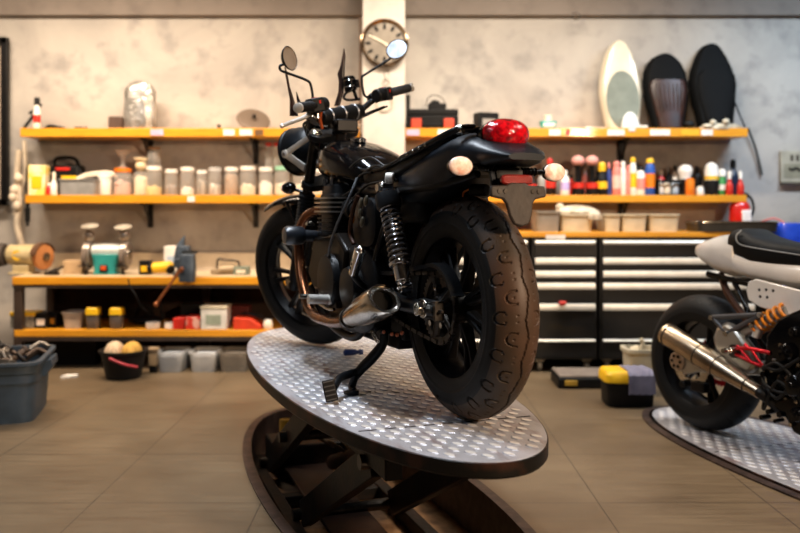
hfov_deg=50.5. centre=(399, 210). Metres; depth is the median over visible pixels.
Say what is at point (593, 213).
plastic bag
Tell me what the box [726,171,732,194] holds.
bottle
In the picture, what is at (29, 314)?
box
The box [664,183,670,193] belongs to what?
bottle
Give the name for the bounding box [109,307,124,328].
canister
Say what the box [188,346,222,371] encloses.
storage bin
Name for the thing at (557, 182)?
bottle
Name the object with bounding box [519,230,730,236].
countertop
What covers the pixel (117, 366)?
bucket
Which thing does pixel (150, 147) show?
lid
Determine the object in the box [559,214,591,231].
storage bin
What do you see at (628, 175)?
bottle
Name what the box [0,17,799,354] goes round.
wall
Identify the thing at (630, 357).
storage bin
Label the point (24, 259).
machine
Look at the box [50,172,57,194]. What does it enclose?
bottle
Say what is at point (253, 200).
wall shelf
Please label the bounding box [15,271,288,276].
countertop
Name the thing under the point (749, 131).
stay
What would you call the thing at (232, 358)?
storage bin
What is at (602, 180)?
bottle
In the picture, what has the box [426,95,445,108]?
power adapter
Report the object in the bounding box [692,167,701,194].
bottle
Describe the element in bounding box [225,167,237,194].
glass jar
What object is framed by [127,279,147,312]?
cable
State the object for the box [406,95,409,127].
bar
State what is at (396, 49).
mirror
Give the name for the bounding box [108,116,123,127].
box
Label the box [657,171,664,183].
bottle
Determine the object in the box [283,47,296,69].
mirror glass
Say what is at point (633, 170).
bottle
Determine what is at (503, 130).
tail light
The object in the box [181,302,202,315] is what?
box
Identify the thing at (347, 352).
tool
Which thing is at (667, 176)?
bottle
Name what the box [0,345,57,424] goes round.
storage tote
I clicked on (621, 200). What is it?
wall shelf
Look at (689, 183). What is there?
bottle
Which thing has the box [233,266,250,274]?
box
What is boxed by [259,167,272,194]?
glass jar
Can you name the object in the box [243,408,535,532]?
base
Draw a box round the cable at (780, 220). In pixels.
[762,218,784,222]
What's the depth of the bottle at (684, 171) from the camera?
6.03 m
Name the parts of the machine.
yellow plate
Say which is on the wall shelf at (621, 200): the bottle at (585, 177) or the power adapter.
the bottle at (585, 177)
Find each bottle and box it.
[33,97,40,127]
[46,183,49,194]
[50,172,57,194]
[263,319,271,328]
[528,176,536,185]
[537,175,545,190]
[546,158,555,194]
[556,181,559,194]
[560,170,569,194]
[570,175,573,194]
[582,169,587,194]
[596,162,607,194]
[606,162,611,194]
[612,161,620,194]
[620,161,625,194]
[626,165,630,194]
[630,157,636,194]
[637,166,644,194]
[645,158,654,194]
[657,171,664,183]
[659,179,663,193]
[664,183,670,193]
[665,167,670,184]
[671,166,678,183]
[671,178,678,193]
[677,165,692,179]
[685,178,694,194]
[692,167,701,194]
[696,186,703,194]
[718,169,726,194]
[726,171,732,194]
[727,159,738,194]
[737,171,743,194]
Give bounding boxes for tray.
[58,179,99,194]
[623,125,647,127]
[685,221,778,231]
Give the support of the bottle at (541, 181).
on the wall shelf at (621, 200)
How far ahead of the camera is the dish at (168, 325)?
5.64 m
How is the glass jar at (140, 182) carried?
on the wall shelf at (253, 200)
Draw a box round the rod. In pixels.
[735,101,745,126]
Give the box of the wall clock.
[360,19,408,67]
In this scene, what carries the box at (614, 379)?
on the floor
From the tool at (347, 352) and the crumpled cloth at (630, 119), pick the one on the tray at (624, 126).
the crumpled cloth at (630, 119)
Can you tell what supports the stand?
on the floor
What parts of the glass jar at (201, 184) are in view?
lid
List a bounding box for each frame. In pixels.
[0,37,9,204]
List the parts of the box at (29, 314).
lid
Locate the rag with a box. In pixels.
[700,119,742,128]
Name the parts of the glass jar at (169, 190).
lid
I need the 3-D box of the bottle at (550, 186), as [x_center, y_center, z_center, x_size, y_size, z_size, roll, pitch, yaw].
[1.061,-0.242,6.000,0.086,0.262,0.085,0,0,0]
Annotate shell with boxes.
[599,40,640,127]
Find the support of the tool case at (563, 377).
on the floor
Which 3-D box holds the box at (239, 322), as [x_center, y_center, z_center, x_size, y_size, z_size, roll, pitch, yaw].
[-1.015,0.748,5.700,0.180,0.075,0.160,0,0,0]
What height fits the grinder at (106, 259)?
0.356 m
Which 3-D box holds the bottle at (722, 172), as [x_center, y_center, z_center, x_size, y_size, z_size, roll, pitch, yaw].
[2.278,-0.203,6.000,0.065,0.184,0.064,0,0,0]
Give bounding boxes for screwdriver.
[24,203,30,225]
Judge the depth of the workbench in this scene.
5.71 m
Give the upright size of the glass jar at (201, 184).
0.178 m
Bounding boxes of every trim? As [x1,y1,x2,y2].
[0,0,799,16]
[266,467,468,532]
[642,405,799,499]
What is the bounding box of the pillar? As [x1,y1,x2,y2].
[363,0,404,155]
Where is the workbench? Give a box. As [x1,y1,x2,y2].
[12,271,329,349]
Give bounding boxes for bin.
[157,346,190,371]
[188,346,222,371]
[217,346,248,371]
[531,211,560,231]
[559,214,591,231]
[596,214,620,231]
[619,214,647,231]
[620,345,655,395]
[645,214,679,231]
[755,222,799,343]
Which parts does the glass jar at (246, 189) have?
lid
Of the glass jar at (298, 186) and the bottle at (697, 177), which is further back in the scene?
the bottle at (697, 177)
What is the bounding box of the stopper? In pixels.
[134,157,147,170]
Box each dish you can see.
[146,321,159,328]
[165,322,172,328]
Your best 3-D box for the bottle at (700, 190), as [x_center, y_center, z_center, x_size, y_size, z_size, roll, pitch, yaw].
[2.105,-0.143,5.950,0.049,0.063,0.048,0,0,0]
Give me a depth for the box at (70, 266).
5.83 m
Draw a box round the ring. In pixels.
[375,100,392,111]
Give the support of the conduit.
attached to the wall
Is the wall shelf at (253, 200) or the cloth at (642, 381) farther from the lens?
the wall shelf at (253, 200)
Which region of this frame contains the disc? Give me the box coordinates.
[236,109,269,127]
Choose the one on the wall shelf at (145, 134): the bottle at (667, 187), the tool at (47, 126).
the tool at (47, 126)
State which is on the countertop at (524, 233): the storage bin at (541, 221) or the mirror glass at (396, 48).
the storage bin at (541, 221)
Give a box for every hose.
[76,171,117,178]
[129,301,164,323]
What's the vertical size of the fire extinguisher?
0.265 m
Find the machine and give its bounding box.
[0,242,54,274]
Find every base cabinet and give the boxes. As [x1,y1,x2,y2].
[459,237,528,349]
[529,237,596,370]
[597,237,754,365]
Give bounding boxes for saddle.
[642,53,687,127]
[688,43,735,127]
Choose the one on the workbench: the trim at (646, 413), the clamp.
the clamp
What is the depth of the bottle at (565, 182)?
5.92 m
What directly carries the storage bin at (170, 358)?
on the floor
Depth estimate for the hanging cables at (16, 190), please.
6.08 m
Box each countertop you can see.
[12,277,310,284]
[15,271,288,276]
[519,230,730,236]
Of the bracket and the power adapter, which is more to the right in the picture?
the power adapter
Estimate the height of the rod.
0.202 m
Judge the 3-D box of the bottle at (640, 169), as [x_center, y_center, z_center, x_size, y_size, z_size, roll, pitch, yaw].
[1.702,-0.214,6.000,0.065,0.205,0.064,0,0,0]
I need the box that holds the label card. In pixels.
[546,235,564,238]
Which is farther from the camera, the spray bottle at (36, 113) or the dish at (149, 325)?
the spray bottle at (36, 113)
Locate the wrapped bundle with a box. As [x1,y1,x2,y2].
[123,80,156,127]
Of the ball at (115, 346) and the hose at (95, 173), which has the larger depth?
the hose at (95, 173)
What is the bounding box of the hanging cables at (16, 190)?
[9,140,26,244]
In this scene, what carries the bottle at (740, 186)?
on the wall shelf at (621, 200)
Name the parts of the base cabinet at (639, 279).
drawer, drawer, drawer, drawer, drawer, drawer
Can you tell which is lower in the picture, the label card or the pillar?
the label card
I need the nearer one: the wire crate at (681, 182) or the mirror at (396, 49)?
the mirror at (396, 49)
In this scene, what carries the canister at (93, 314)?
on the workbench
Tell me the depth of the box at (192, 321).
5.63 m
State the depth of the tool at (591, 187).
5.97 m
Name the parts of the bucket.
handle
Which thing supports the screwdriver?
hanging from the wall shelf at (253, 200)
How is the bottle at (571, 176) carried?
on the wall shelf at (621, 200)
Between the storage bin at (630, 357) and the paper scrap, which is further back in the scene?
the paper scrap
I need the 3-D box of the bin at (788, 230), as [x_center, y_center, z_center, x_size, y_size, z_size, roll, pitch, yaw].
[2.619,0.565,5.737,0.355,0.970,0.425,0,0,0]
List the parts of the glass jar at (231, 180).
lid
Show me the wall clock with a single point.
(375, 38)
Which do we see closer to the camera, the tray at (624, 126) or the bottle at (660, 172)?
the tray at (624, 126)
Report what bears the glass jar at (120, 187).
on the wall shelf at (253, 200)
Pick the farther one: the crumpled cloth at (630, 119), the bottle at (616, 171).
the bottle at (616, 171)
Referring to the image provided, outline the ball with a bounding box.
[683,120,694,127]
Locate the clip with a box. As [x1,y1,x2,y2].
[559,301,565,305]
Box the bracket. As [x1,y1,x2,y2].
[23,104,41,127]
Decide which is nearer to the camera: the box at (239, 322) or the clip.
the clip
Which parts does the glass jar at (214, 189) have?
lid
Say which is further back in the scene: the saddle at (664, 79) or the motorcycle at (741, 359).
the saddle at (664, 79)
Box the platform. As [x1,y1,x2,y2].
[652,407,799,493]
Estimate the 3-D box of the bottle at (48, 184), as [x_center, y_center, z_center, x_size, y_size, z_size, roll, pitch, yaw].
[-2.463,-0.153,5.950,0.042,0.084,0.042,0,0,0]
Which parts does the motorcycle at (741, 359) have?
axle plate, heel plate, frame, seat, panel, engine plate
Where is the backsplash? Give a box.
[48,253,290,270]
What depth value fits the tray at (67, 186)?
5.91 m
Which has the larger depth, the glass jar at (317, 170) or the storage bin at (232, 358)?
the glass jar at (317, 170)
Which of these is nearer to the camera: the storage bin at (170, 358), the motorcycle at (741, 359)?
the motorcycle at (741, 359)
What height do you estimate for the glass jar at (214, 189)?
0.199 m
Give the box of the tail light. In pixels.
[463,118,528,142]
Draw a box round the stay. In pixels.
[748,128,762,174]
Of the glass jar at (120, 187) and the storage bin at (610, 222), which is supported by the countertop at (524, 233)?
the storage bin at (610, 222)
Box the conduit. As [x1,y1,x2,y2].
[359,17,361,122]
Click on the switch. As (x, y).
(102, 268)
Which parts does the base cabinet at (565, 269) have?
drawer, drawer, drawer, drawer, drawer, drawer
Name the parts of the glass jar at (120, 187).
lid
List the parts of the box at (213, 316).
lid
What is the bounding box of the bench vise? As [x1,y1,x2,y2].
[153,235,197,306]
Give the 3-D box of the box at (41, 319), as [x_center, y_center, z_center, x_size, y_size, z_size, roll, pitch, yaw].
[-2.407,0.735,5.749,0.088,0.102,0.142,0,0,0]
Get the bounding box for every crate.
[655,179,685,194]
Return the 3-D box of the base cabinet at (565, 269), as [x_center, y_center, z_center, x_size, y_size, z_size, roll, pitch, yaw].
[1.070,0.609,5.782,0.428,0.880,0.596,0,0,0]
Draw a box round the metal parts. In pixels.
[0,341,50,362]
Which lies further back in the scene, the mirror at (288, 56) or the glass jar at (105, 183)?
the glass jar at (105, 183)
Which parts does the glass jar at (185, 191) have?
lid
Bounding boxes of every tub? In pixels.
[61,309,85,327]
[539,115,556,127]
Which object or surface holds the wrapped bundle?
on the wall shelf at (145, 134)
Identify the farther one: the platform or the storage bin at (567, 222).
the storage bin at (567, 222)
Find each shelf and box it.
[14,319,283,335]
[20,128,360,163]
[25,195,320,226]
[405,128,747,167]
[488,195,746,213]
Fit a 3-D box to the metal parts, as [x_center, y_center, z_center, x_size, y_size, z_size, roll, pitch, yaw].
[-2.056,0.748,4.422,0.381,0.149,0.490,0,0,-14]
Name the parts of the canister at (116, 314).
lid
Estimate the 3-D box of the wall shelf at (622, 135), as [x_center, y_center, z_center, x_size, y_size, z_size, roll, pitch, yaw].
[1.228,-0.347,6.048,2.386,0.460,0.302,0,0,0]
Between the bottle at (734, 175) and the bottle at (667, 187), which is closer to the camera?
the bottle at (667, 187)
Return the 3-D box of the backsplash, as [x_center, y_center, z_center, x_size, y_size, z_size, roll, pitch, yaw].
[-1.407,0.370,6.185,2.311,0.130,0.020,0,0,0]
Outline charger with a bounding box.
[50,156,84,194]
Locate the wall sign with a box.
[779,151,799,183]
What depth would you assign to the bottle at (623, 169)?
5.98 m
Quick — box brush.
[630,338,644,349]
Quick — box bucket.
[98,346,148,379]
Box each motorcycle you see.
[255,39,564,419]
[651,229,799,434]
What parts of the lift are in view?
rail, scissor arm, plate, scissor arm, deck rail, deck plate, rail, scissor arm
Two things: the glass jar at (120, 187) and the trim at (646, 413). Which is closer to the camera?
the trim at (646, 413)
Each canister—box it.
[85,307,101,328]
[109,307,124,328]
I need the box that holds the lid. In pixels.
[147,146,160,149]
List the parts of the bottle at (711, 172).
domed lid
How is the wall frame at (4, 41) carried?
attached to the wall
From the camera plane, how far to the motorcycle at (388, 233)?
2.54 m
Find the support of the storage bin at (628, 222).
on the countertop at (524, 233)
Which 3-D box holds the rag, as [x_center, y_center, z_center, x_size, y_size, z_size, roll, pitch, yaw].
[2.241,-0.607,5.920,0.304,0.074,0.070,0,0,0]
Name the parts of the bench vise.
vise handle, jaw plate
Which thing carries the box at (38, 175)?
on the wall shelf at (253, 200)
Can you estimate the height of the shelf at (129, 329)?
0.045 m
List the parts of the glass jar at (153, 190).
lid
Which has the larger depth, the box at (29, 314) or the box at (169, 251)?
the box at (169, 251)
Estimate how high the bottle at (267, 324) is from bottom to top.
0.060 m
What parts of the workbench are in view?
leg, leg, rail, rail, panel, leg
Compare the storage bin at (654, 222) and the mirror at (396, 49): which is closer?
the mirror at (396, 49)
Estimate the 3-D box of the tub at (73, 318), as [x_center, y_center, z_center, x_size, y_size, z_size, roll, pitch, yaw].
[-2.197,0.732,5.750,0.150,0.108,0.181,0,0,0]
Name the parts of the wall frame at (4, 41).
frame panel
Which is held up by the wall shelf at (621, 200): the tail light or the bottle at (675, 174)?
the bottle at (675, 174)
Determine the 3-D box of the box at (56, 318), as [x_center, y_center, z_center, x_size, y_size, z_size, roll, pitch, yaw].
[-2.353,0.738,5.799,0.062,0.096,0.142,0,0,0]
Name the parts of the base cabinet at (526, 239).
drawer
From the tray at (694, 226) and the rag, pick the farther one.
the rag
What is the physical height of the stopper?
0.098 m
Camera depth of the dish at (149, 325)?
5.64 m
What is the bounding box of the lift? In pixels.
[246,328,547,532]
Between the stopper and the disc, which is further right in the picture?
the disc
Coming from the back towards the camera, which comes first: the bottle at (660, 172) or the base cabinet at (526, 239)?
the bottle at (660, 172)
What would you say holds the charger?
on the wall shelf at (253, 200)
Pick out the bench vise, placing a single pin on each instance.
(184, 260)
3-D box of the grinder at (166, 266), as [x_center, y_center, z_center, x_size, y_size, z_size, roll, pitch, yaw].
[-1.624,0.385,5.776,0.194,0.088,0.092,0,0,0]
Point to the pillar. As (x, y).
(386, 129)
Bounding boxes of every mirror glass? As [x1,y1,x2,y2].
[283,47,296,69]
[387,40,406,57]
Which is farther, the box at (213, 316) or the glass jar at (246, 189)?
the glass jar at (246, 189)
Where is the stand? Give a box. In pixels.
[148,347,159,372]
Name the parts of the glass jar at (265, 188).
lid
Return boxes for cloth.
[619,365,655,394]
[621,112,638,130]
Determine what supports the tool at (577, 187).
on the wall shelf at (621, 200)
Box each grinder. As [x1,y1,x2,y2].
[78,223,132,274]
[147,261,174,273]
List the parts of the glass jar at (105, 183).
lid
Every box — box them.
[10,310,43,327]
[28,165,49,194]
[34,311,54,327]
[50,311,63,326]
[63,260,88,273]
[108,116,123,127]
[139,260,152,274]
[164,246,176,271]
[173,316,186,328]
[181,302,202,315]
[186,315,200,328]
[200,304,230,329]
[231,304,250,321]
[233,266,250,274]
[233,315,262,328]
[473,112,498,126]
[598,366,653,407]
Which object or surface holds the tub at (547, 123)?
on the wall shelf at (622, 135)
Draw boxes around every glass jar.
[98,175,111,194]
[114,168,131,194]
[134,175,147,194]
[146,166,161,194]
[165,169,177,194]
[181,167,193,194]
[196,170,207,194]
[209,167,220,194]
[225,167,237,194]
[240,166,255,194]
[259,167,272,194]
[275,166,288,194]
[294,184,302,193]
[313,169,321,194]
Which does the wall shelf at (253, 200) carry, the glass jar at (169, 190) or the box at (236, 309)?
the glass jar at (169, 190)
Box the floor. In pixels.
[0,355,799,532]
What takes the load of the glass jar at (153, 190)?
on the wall shelf at (253, 200)
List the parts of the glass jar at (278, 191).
lid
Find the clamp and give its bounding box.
[44,265,63,274]
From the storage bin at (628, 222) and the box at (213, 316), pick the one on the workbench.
the box at (213, 316)
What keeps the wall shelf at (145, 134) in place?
attached to the wall
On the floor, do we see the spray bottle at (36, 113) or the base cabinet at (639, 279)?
the base cabinet at (639, 279)
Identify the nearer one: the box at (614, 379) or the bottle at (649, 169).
the box at (614, 379)
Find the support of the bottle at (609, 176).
on the wall shelf at (621, 200)
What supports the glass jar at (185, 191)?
on the wall shelf at (253, 200)
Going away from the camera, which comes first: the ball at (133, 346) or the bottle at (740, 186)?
the ball at (133, 346)
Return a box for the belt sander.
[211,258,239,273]
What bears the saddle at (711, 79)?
on the wall shelf at (622, 135)
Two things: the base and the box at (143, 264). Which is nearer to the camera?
the base
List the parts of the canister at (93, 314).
lid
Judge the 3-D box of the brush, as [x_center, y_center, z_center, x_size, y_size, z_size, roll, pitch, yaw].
[1.363,0.783,4.866,0.082,0.113,0.059,0,0,26]
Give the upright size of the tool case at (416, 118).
0.136 m
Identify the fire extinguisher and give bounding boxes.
[729,192,754,220]
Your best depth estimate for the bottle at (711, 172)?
5.96 m
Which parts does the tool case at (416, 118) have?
case lid, case handle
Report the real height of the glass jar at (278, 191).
0.206 m
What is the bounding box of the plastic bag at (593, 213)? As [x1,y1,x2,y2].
[555,203,602,218]
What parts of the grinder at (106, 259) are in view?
shield arm, motor, shield arm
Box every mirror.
[278,46,313,97]
[361,39,406,97]
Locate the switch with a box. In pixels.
[99,265,107,271]
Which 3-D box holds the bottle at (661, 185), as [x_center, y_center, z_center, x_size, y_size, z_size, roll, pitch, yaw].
[1.840,-0.173,6.000,0.050,0.106,0.049,0,0,0]
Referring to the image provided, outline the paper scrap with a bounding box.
[60,374,77,377]
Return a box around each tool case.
[407,109,457,127]
[551,367,600,388]
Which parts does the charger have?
handle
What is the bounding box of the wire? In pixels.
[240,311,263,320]
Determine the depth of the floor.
3.43 m
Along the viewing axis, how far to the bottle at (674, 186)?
5.98 m
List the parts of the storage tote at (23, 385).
handle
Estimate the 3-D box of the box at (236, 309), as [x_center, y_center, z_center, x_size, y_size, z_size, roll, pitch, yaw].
[-1.213,0.729,6.050,0.285,0.114,0.120,0,0,0]
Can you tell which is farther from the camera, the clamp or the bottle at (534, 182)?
the bottle at (534, 182)
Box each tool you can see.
[44,125,65,127]
[343,349,362,355]
[571,155,584,194]
[585,155,598,194]
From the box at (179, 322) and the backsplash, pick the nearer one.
the box at (179, 322)
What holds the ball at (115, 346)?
in the bucket
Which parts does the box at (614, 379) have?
box lid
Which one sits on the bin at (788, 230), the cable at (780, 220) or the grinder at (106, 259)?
the cable at (780, 220)

